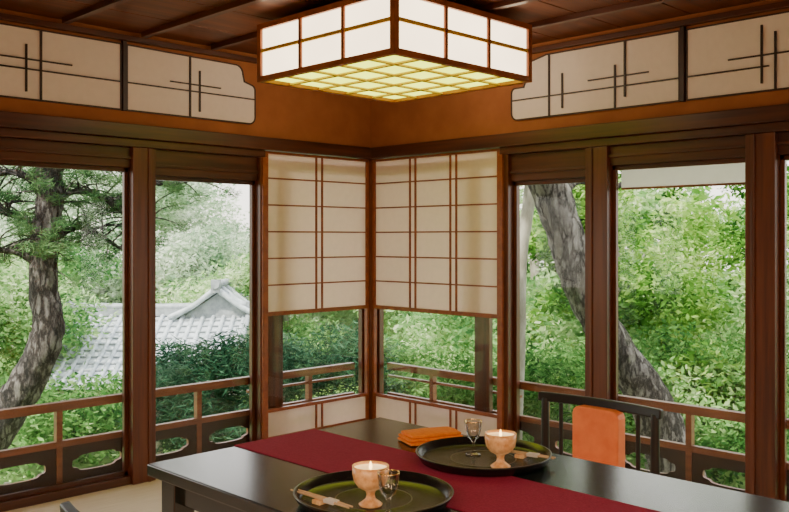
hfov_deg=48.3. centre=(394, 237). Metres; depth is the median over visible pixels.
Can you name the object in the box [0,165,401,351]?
trees
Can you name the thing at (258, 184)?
window post
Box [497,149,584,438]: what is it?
window
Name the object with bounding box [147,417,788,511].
dining table
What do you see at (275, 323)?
post
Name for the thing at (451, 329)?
shrub
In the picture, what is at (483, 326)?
post
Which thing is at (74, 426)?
shrub
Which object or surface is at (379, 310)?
window
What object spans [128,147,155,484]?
window post
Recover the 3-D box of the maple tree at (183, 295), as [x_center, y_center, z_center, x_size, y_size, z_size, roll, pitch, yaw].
[-1.496,1.466,16.848,6.523,2.802,3.252,0,0,-2]
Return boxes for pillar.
[358,159,383,418]
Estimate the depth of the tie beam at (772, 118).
4.72 m
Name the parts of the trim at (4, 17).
cornice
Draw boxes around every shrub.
[0,361,121,483]
[385,282,788,433]
[566,318,788,488]
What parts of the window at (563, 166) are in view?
shoji stile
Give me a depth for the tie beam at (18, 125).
4.92 m
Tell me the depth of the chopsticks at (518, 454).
2.58 m
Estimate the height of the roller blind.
0.125 m
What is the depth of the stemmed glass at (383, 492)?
2.04 m
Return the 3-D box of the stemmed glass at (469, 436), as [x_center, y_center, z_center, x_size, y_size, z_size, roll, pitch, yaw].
[0.236,0.597,2.635,0.053,0.102,0.053,0,0,-45]
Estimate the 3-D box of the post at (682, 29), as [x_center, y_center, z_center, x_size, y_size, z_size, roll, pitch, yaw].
[1.475,-0.888,4.500,0.025,0.382,0.024,0,0,-45]
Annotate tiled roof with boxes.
[46,279,248,407]
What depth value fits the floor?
4.54 m
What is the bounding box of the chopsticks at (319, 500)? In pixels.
[291,489,352,508]
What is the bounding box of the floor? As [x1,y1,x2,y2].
[4,479,197,511]
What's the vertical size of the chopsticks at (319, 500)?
0.018 m
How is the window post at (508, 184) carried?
on the floor
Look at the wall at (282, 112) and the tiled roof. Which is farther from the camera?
the tiled roof
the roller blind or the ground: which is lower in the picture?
the ground
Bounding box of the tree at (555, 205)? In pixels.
[521,160,788,476]
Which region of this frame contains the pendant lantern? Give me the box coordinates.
[257,0,531,102]
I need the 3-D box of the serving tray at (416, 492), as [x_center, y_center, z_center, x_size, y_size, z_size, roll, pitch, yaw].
[-0.052,0.642,2.195,0.400,0.029,0.400,0,0,-45]
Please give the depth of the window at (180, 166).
5.44 m
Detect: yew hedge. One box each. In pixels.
[113,319,419,454]
[384,333,584,453]
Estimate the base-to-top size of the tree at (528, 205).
4.556 m
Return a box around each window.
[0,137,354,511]
[156,149,267,441]
[360,309,363,392]
[378,309,380,392]
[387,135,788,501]
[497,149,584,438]
[777,132,788,500]
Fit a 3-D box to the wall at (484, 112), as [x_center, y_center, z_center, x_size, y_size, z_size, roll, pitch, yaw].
[2.387,-0.882,3.661,0.080,0.514,7.200,0,0,-45]
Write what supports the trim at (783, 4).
attached to the wall at (484, 112)
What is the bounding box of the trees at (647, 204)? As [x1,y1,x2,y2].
[387,172,788,353]
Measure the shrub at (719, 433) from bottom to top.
1.888 m
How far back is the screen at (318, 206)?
5.81 m
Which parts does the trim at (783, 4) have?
cornice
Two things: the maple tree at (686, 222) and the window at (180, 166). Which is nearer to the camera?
the window at (180, 166)
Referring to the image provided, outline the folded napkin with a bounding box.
[398,426,462,445]
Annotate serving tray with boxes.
[293,470,453,511]
[416,436,551,476]
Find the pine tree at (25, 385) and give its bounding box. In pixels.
[0,165,242,449]
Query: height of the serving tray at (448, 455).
0.029 m
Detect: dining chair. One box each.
[60,501,79,511]
[538,391,662,474]
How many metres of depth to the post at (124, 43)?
4.81 m
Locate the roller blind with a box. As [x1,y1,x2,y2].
[621,163,744,189]
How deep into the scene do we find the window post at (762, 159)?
4.19 m
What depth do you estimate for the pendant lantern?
4.25 m
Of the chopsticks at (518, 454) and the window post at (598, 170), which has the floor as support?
the window post at (598, 170)
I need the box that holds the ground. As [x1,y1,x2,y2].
[0,268,788,488]
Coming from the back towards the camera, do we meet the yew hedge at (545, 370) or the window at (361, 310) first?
the yew hedge at (545, 370)
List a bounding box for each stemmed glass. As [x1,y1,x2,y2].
[377,469,399,511]
[464,419,481,455]
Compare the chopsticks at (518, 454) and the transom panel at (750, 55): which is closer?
the chopsticks at (518, 454)
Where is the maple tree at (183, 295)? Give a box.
[156,247,445,374]
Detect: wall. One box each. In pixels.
[0,9,370,147]
[371,0,788,147]
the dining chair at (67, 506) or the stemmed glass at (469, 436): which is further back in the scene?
the stemmed glass at (469, 436)
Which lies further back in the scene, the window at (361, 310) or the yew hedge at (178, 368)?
the yew hedge at (178, 368)
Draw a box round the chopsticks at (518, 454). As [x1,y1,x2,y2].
[510,450,555,458]
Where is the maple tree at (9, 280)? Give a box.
[0,239,121,402]
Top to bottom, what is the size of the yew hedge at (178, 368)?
1.870 m
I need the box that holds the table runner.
[234,429,659,511]
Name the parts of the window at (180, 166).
shoji stile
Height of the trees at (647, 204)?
6.540 m
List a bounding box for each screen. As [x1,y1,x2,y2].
[265,151,368,437]
[372,148,499,435]
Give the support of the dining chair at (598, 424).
on the floor
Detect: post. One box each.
[121,41,126,110]
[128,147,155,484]
[249,157,261,441]
[268,315,282,408]
[475,317,492,412]
[504,154,519,438]
[585,146,612,399]
[680,26,685,101]
[745,132,779,499]
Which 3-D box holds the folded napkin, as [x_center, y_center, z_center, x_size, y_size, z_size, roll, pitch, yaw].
[0.118,0.639,2.860,0.188,0.035,0.110,0,0,-23]
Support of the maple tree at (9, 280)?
on the ground
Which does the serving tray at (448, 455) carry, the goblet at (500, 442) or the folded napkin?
the goblet at (500, 442)
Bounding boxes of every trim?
[0,13,256,63]
[532,0,788,53]
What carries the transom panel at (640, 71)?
attached to the wall at (484, 112)
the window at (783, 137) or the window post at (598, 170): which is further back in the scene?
the window post at (598, 170)
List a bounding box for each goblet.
[352,461,388,508]
[485,429,516,467]
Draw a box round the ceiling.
[0,0,763,54]
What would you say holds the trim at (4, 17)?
attached to the wall at (282, 112)
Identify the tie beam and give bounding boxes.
[0,111,374,159]
[371,103,788,158]
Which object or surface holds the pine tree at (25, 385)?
on the ground
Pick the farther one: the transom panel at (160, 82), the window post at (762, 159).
the transom panel at (160, 82)
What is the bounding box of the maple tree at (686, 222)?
[520,166,788,433]
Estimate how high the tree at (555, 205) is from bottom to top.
5.819 m
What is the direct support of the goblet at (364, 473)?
on the serving tray at (416, 492)
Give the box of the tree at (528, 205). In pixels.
[520,185,534,439]
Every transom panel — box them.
[0,23,121,109]
[127,44,255,123]
[511,30,679,120]
[686,11,788,100]
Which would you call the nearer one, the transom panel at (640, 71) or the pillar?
the transom panel at (640, 71)
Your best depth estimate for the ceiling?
4.45 m
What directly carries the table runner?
on the dining table
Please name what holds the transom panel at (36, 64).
attached to the wall at (282, 112)

